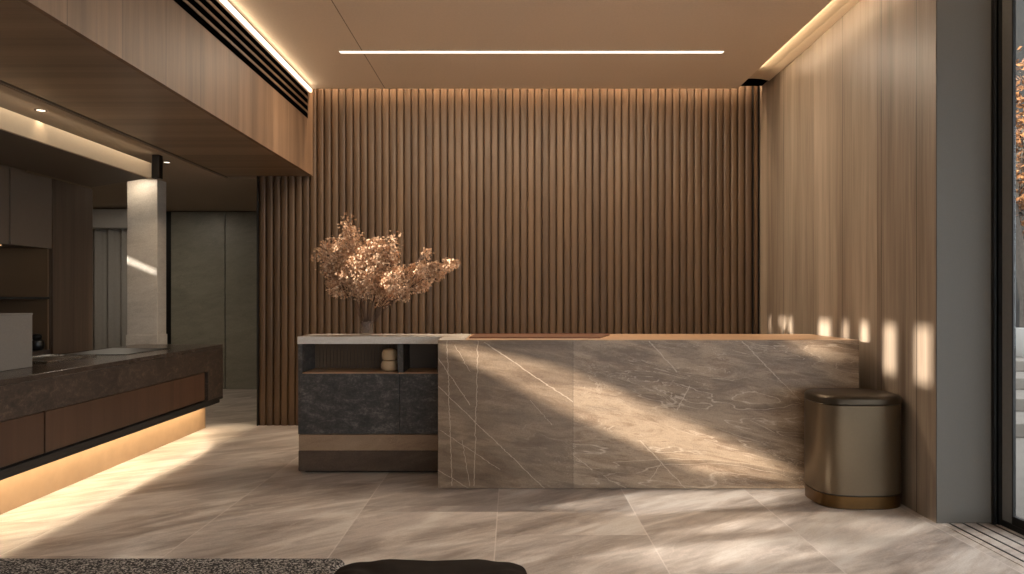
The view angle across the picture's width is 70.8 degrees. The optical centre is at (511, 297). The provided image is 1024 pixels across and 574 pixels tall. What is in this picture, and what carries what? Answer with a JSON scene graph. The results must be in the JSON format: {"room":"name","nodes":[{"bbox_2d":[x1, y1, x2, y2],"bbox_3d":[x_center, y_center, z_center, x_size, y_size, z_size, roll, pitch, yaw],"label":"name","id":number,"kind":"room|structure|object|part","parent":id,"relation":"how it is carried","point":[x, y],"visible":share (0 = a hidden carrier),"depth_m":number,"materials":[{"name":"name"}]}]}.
{"room":"lobby","nodes":[
{"label":"lobby","id":0,"kind":"room"},
{"bbox_2d":[1,164,26,171],"bbox_3d":[-4.500,-0.500,5.650,0.100,3.500,1.900,0,0,0],"label":"wall","id":1,"kind":"structure","parent":0,"point":[1,164],"depth_m":6.44,"materials":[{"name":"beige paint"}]},
{"bbox_2d":[0,165,8,243],"bbox_3d":[-4.136,-0.702,5.125,0.608,0.584,0.730,0,0,0],"label":"upper cabinet","id":2,"kind":"object","parent":1,"relation":"attached to","point":[4,171],"visible":1,"depth_m":5.44,"materials":[{"name":"beige paint"}]},
{"bbox_2d":[0,245,49,349],"bbox_3d":[-4.140,0.007,5.380,0.600,0.846,1.240,0,0,0],"label":"panelling","id":3,"kind":"object","parent":1,"relation":"attached to","point":[24,272],"visible":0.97,"depth_m":5.99,"materials":[{"name":"brown wood"}]},
{"bbox_2d":[0,297,49,298],"bbox_3d":[-4.100,0.000,5.372,0.520,0.020,1.224,0,0,0],"label":"shelf","id":4,"kind":"object","parent":3,"relation":"attached to","point":[0,297],"depth_m":5.68,"materials":[{"name":"brown wood"}]},
{"bbox_2d":[0,168,51,248],"bbox_3d":[-4.136,-0.702,5.750,0.608,0.584,0.500,0,0,0],"label":"upper cabinet","id":5,"kind":"object","parent":1,"relation":"attached to","point":[30,195],"visible":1,"depth_m":5.73,"materials":[{"name":"beige paint"}]},
{"bbox_2d":[126,179,166,344],"bbox_3d":[-3.715,0.028,7.326,0.320,2.444,0.208,0,0,0],"label":"column","id":6,"kind":"structure","parent":0,"point":[146,198],"depth_m":7.23,"materials":[{"name":"stone"}]},
{"bbox_2d":[0,0,308,210],"bbox_3d":[-4.123,-1.214,3.800,4.353,0.040,12.800,0,0,0],"label":"ceiling","id":7,"kind":"structure","parent":0,"point":[39,56],"depth_m":4.74,"materials":[{"name":"brown wood"}]},
{"bbox_2d":[34,108,46,111],"bbox_3d":[-2.990,-1.194,4.570,0.068,0.010,0.068,0,0,0],"label":"recessed light","id":8,"kind":"object","parent":7,"relation":"in","point":[37,109],"visible":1,"depth_m":4.57,"materials":[{"name":"metal"}]},
{"bbox_2d":[0,107,162,186],"bbox_3d":[-3.370,-1.095,4.850,0.860,0.199,3.300,0,0,0],"label":"ceiling canopy","id":9,"kind":"object","parent":7,"relation":"hanging from","point":[26,143],"visible":1,"depth_m":5.20,"materials":[{"name":"beige paint"}]},
{"bbox_3d":[-3.410,-1.008,4.850,0.780,0.015,3.300,0,0,0],"label":"panel","id":10,"kind":"part","parent":9,"relation":"part of","materials":[{"name":"beige paint"}]},
{"bbox_2d":[93,209,126,349],"bbox_3d":[-5.400,0.025,9.685,1.200,2.410,0.330,0,0,0],"label":"window curtain","id":11,"kind":"object","parent":7,"relation":"hanging from","point":[109,225],"visible":0.21,"depth_m":9.70,"materials":[{"name":"grey fabric"}]},
{"bbox_2d":[0,80,227,177],"bbox_3d":[-2.830,-1.203,2.275,0.012,0.022,9.750,0,0,0],"label":"trim","id":12,"kind":"structure","parent":7,"relation":"attached to","point":[1,81],"depth_m":4.92,"materials":[{"name":"beige paint"}]},
{"bbox_2d":[19,0,312,175],"bbox_3d":[-1.962,-1.722,2.219,0.030,1.056,9.638,0,0,0],"label":"bulkhead","id":13,"kind":"structure","parent":0,"point":[159,40],"depth_m":4.36,"materials":[{"name":"brown wood"}]},
{"bbox_2d":[174,0,307,117],"bbox_3d":[-1.943,-1.835,2.130,0.006,0.247,9.460,0,0,0],"label":"ceiling vent","id":14,"kind":"object","parent":13,"relation":"in","point":[231,29],"visible":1,"depth_m":5.25,"materials":[{"name":"black metal"}]},
{"bbox_3d":[-1.942,-1.901,2.130,0.005,0.020,9.460,0,0,0],"label":"blade","id":15,"kind":"part","parent":14,"relation":"part of","materials":[{"name":"black metal"}]},
{"bbox_2d":[220,0,311,91],"bbox_3d":[-1.933,-1.998,2.165,0.025,0.033,9.530,0,0,0],"label":"recessed light","id":16,"kind":"object","parent":13,"relation":"in","point":[237,14],"visible":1,"depth_m":5.58,"materials":[{"name":"glowing warm white light diffuser"}]},
{"bbox_2d":[166,211,256,211],"bbox_3d":[-1.650,-0.050,10.000,9.300,2.600,0.200,0,0,0],"label":"wall","id":17,"kind":"structure","parent":0,"point":[166,211],"depth_m":9.90,"materials":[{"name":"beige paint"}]},
{"bbox_2d":[166,212,170,343],"bbox_3d":[-4.715,0.035,9.890,0.090,2.430,0.020,0,0,0],"label":"strip","id":18,"kind":"object","parent":17,"relation":"attached to","point":[168,214],"visible":0.43,"depth_m":9.88,"materials":[{"name":"black metal"}]},
{"bbox_2d":[171,212,225,388],"bbox_3d":[-4.303,0.035,9.880,0.735,2.430,0.040,0,0,0],"label":"wall panel","id":19,"kind":"object","parent":17,"relation":"attached to","point":[198,239],"visible":0.76,"depth_m":9.86,"materials":[{"name":"grey paint"}]},
{"bbox_2d":[226,212,256,388],"bbox_3d":[-3.513,0.035,9.880,0.825,2.430,0.040,0,0,0],"label":"wall panel","id":20,"kind":"object","parent":17,"relation":"attached to","point":[241,227],"visible":0.56,"depth_m":9.86,"materials":[{"name":"grey paint"}]},
{"bbox_2d":[257,86,758,425],"bbox_3d":[-0.024,-0.500,7.120,4.947,3.500,0.180,0,0,0],"label":"wall","id":21,"kind":"structure","parent":0,"point":[612,211],"depth_m":7.05,"materials":[{"name":"brown wood"}]},
{"bbox_2d":[0,389,1023,573],"bbox_3d":[-1.780,1.310,3.800,9.040,0.120,12.800,0,0,0],"label":"floor","id":22,"kind":"structure","parent":0,"point":[233,486],"depth_m":4.06,"materials":[{"name":"tile"}]},
{"bbox_2d":[32,350,49,355],"bbox_3d":[-4.143,0.840,5.380,0.595,0.820,1.240,0,0,0],"label":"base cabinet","id":23,"kind":"object","parent":22,"relation":"on","point":[38,352],"visible":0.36,"depth_m":5.88,"materials":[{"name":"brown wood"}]},
{"bbox_2d":[32,334,44,350],"bbox_3d":[-3.905,0.361,5.915,0.112,0.135,0.112,0,0,0],"label":"ornament","id":24,"kind":"object","parent":23,"relation":"on","point":[37,343],"visible":0.85,"depth_m":5.88,"materials":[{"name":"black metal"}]},
{"bbox_3d":[-3.905,0.318,5.915,0.076,0.048,0.076,0,0,0],"label":"lid","id":25,"kind":"part","parent":24,"relation":"part of","materials":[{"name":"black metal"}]},
{"bbox_2d":[49,179,92,353],"bbox_3d":[-4.135,0.128,6.292,0.610,2.245,0.576,0,0,0],"label":"tall cabinet","id":26,"kind":"object","parent":22,"relation":"on","point":[71,253],"visible":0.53,"depth_m":6.26,"materials":[{"name":"brown wood"}]},
{"bbox_2d":[0,344,222,514],"bbox_3d":[-3.235,0.850,5.300,0.850,0.800,3.400,0,0,0],"label":"kitchen island","id":27,"kind":"object","parent":22,"relation":"on","point":[63,424],"visible":0.94,"depth_m":4.94,"materials":[{"name":"dark stone"},{"name":"walnut wood"}]},
{"bbox_3d":[-2.828,0.810,3.973,0.020,0.250,0.725,0,0,0],"label":"drawer","id":28,"kind":"part","parent":27,"relation":"part of","materials":[{"name":"brown wood"}]},
{"bbox_2d":[0,344,222,385],"bbox_3d":[-3.235,0.468,5.300,0.850,0.035,3.400,0,0,0],"label":"island countertop","id":29,"kind":"structure","parent":27,"relation":"on","point":[38,371],"depth_m":5.10,"materials":[{"name":"stone"}]},
{"bbox_2d":[0,313,32,370],"bbox_3d":[-3.345,0.274,4.170,0.434,0.351,1.064,0,0,0],"label":"block","id":30,"kind":"object","parent":29,"relation":"on","point":[15,328],"visible":1,"depth_m":4.54,"materials":[{"name":"grey"}]},
{"bbox_2d":[32,354,96,362],"bbox_3d":[-3.390,0.442,5.250,0.380,0.015,0.600,0,0,0],"label":"tray","id":31,"kind":"object","parent":29,"relation":"on","point":[48,358],"visible":0.86,"depth_m":5.37,"materials":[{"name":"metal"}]},
{"bbox_2d":[69,348,170,354],"bbox_3d":[-3.300,0.447,6.040,0.520,0.006,0.740,0,0,0],"label":"induction hob","id":32,"kind":"object","parent":29,"relation":"in","point":[110,351],"visible":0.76,"depth_m":5.97,"materials":[{"name":"black glass"}]},
{"bbox_3d":[-3.232,0.963,5.300,0.845,0.025,3.400,0,0,0],"label":"panel","id":33,"kind":"part","parent":27,"relation":"part of","materials":[{"name":"brown wood"}]},
{"bbox_3d":[-2.828,0.810,5.475,0.020,0.250,2.250,0,0,0],"label":"drawer","id":34,"kind":"part","parent":27,"relation":"part of","materials":[{"name":"brown wood"}]},
{"bbox_3d":[-3.232,0.718,6.830,0.845,0.464,0.340,0,0,0],"label":"panel","id":35,"kind":"part","parent":27,"relation":"part of","materials":[{"name":"stone"}]},
{"bbox_2d":[0,558,344,573],"bbox_3d":[-1.405,1.025,1.908,1.790,0.450,0.656,0,0,0],"label":"rug","id":36,"kind":"object","parent":22,"relation":"on","point":[7,565],"visible":0.89,"depth_m":2.16,"materials":[{"name":"grey carpet"}]},
{"bbox_2d":[298,344,437,471],"bbox_3d":[-1.004,0.789,5.314,1.040,0.921,0.372,0,0,0],"label":"base cabinet","id":37,"kind":"object","parent":22,"relation":"on","point":[355,415],"visible":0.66,"depth_m":5.13,"materials":[{"name":"grey stone"}]},
{"bbox_3d":[-1.509,0.649,5.305,0.030,0.641,0.350,0,0,0],"label":"panel","id":38,"kind":"part","parent":37,"relation":"part of","materials":[{"name":"grey stone"}]},
{"bbox_3d":[-1.162,0.753,5.139,0.720,0.430,0.022,0,0,0],"label":"drawer","id":39,"kind":"part","parent":37,"relation":"part of","materials":[{"name":"grey stone"}]},
{"bbox_2d":[297,334,470,343],"bbox_3d":[-0.920,0.300,5.121,1.216,0.053,0.758,0,0,0],"label":"countertop","id":40,"kind":"structure","parent":37,"relation":"on","point":[311,338],"depth_m":5.12,"materials":[{"name":"stone"}]},
{"bbox_3d":[-1.085,0.224,5.360,0.100,0.098,0.100,0,0,0],"label":"glass vase","id":41,"kind":"object","parent":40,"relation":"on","visible":0},
{"bbox_2d":[310,213,460,332],"bbox_3d":[-0.953,-0.192,5.338,1.135,0.897,0.353,0,0,4],"label":"bouquet","id":42,"kind":"object","parent":41,"relation":"in","point":[360,271],"visible":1,"depth_m":5.30,"materials":[{"name":"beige plant"}]},
{"bbox_2d":[381,348,397,370],"bbox_3d":[-0.895,0.451,5.260,0.124,0.161,0.124,0,0,0],"label":"lidded jar","id":43,"kind":"object","parent":37,"relation":"on","point":[389,356],"visible":1,"depth_m":5.21,"materials":[{"name":"beige ceramic"}]},
{"bbox_3d":[-0.895,0.411,5.260,0.114,0.082,0.114,0,0,0],"label":"lid","id":44,"kind":"part","parent":43,"relation":"part of","materials":[{"name":"beige ceramic"}]},
{"bbox_3d":[-0.642,0.753,5.139,0.313,0.430,0.022,0,0,0],"label":"drawer","id":45,"kind":"part","parent":37,"relation":"part of","materials":[{"name":"grey stone"}]},
{"bbox_2d":[334,559,526,573],"bbox_3d":[-0.222,0.990,1.780,0.544,0.520,0.544,0,0,0],"label":"pouf","id":46,"kind":"object","parent":22,"relation":"on","point":[386,566],"visible":1,"depth_m":1.96,"materials":[{"name":"brown leather"}]},
{"bbox_2d":[438,334,858,487],"bbox_3d":[0.893,0.760,5.105,2.754,0.971,0.790,0,0,0],"label":"reception desk","id":47,"kind":"object","parent":22,"relation":"on","point":[613,410],"depth_m":4.71,"materials":[{"name":"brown stone"}]},
{"bbox_2d":[469,333,609,337],"bbox_3d":[0.215,0.267,5.103,1.010,0.016,0.405,0,0,0],"label":"wooden board","id":48,"kind":"object","parent":47,"relation":"on","point":[476,335],"visible":1,"depth_m":5.09,"materials":[{"name":"brown wood"}]},
{"bbox_2d":[804,388,900,509],"bbox_3d":[2.098,0.912,4.450,0.520,0.676,0.430,0,0,0],"label":"pedal bin","id":49,"kind":"object","parent":22,"relation":"on","point":[852,436],"visible":1,"depth_m":4.25,"materials":[{"name":"gold metal"}]},
{"bbox_3d":[2.098,0.604,4.450,0.520,0.059,0.430,0,0,0],"label":"lid","id":50,"kind":"part","parent":49,"relation":"part of","materials":[{"name":"brown metal"}]},
{"bbox_2d":[936,0,990,522],"bbox_3d":[2.549,-0.500,7.098,0.382,3.500,6.204,0,0,0],"label":"wall pier","id":51,"kind":"object","parent":22,"relation":"on","point":[963,27],"visible":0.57,"depth_m":4.00,"materials":[{"name":"grey paint"}]},
{"bbox_2d":[991,0,1023,535],"bbox_3d":[2.715,-0.500,0.780,0.110,3.500,6.760,0,0,0],"label":"window","id":52,"kind":"structure","parent":51,"relation":"attached to","point":[1003,12],"depth_m":3.96,"materials":[{"name":"black metal"}]},
{"bbox_3d":[2.710,1.212,0.685,0.040,0.075,6.570,0,0,0],"label":"rail","id":53,"kind":"part","parent":52,"relation":"part of","materials":[{"name":"black metal"}]},
{"bbox_2d":[941,523,1023,566],"bbox_3d":[2.517,1.247,0.703,0.283,0.004,6.565,0,0,0],"label":"floor vent","id":54,"kind":"object","parent":22,"relation":"in","point":[1009,545],"visible":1,"depth_m":3.73,"materials":[{"name":"metal"}]},
{"bbox_2d":[228,0,831,88],"bbox_3d":[0.112,-2.040,2.165,4.117,0.050,9.530,0,0,0],"label":"ceiling","id":55,"kind":"structure","parent":0,"point":[310,35],"depth_m":5.63,"materials":[{"name":"paint"}]},
{"bbox_2d":[331,0,384,87],"bbox_3d":[-1.221,-2.019,2.165,0.006,0.011,9.530,0,0,0],"label":"trim","id":56,"kind":"structure","parent":55,"relation":"attached to","point":[331,0],"depth_m":5.60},
{"bbox_2d":[339,50,724,52],"bbox_3d":[0.160,-2.017,5.886,3.144,0.020,0.052,0,0,0],"label":"recessed light","id":57,"kind":"object","parent":55,"relation":"in","point":[340,51],"visible":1,"depth_m":5.87,"materials":[{"name":"white plastic"}]},
{"bbox_2d":[339,51,723,52],"bbox_3d":[0.160,-2.010,5.886,3.132,0.005,0.040,0,0,0],"label":"diffuser","id":58,"kind":"object","parent":57,"relation":"attached to","point":[339,51],"depth_m":5.87,"materials":[{"name":"beige"}]},
{"bbox_2d":[741,78,767,85],"bbox_3d":[2.292,-2.070,6.850,0.255,0.030,0.260,0,0,0],"label":"ceiling vent","id":59,"kind":"object","parent":55,"relation":"in","point":[749,82],"depth_m":6.87,"materials":[{"name":"black metal"}]},
{"bbox_2d":[759,0,935,522],"bbox_3d":[2.473,-0.500,5.599,0.235,3.500,3.201,0,0,0],"label":"wall","id":60,"kind":"structure","parent":0,"point":[847,128],"depth_m":4.81,"materials":[{"name":"brown wood"}]},
{"bbox_2d":[748,0,859,80],"bbox_3d":[2.283,-2.051,2.060,0.235,0.048,9.320,0,0,0],"label":"light","id":61,"kind":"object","parent":60,"relation":"attached to","point":[835,9],"depth_m":5.66,"materials":[{"name":"beige paint"}]},
{"label":"outside","id":62,"kind":"structure","parent":0,"visible":0},
{"bbox_2d":[1016,437,1023,518],"bbox_3d":[6.000,1.345,9.700,40.000,0.130,40.600,0,0,0],"label":"ground","id":63,"kind":"structure","parent":62,"point":[1019,440],"depth_m":5.13,"materials":[{"name":"grey concrete"}]},
{"bbox_2d":[1016,46,1023,327],"bbox_3d":[7.562,-1.608,10.909,5.570,5.815,4.588,0,0,0],"label":"tree","id":64,"kind":"object","parent":63,"relation":"on","point":[1019,132],"visible":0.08,"depth_m":10.83,"materials":[{"name":"orange plant"}]},
{"bbox_2d":[1016,0,1023,327],"bbox_3d":[14.500,-2.985,15.250,19.000,8.530,1.500,0,0,0],"label":"hedge","id":65,"kind":"object","parent":63,"relation":"on","point":[1019,3],"visible":0.02,"depth_m":14.50,"materials":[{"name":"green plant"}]},
{"bbox_2d":[1016,357,1023,436],"bbox_3d":[6.700,1.020,8.100,4.600,0.520,3.000,0,0,0],"label":"steps","id":66,"kind":"structure","parent":63,"relation":"on","point":[1019,361],"depth_m":7.38,"materials":[{"name":"grey concrete"}]},
{"bbox_2d":[1016,328,1023,357],"bbox_3d":[6.620,0.575,9.300,0.400,0.370,0.400,0,0,0],"label":"planter","id":67,"kind":"object","parent":66,"relation":"on","point":[1019,331],"visible":0.32,"depth_m":9.18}
]}

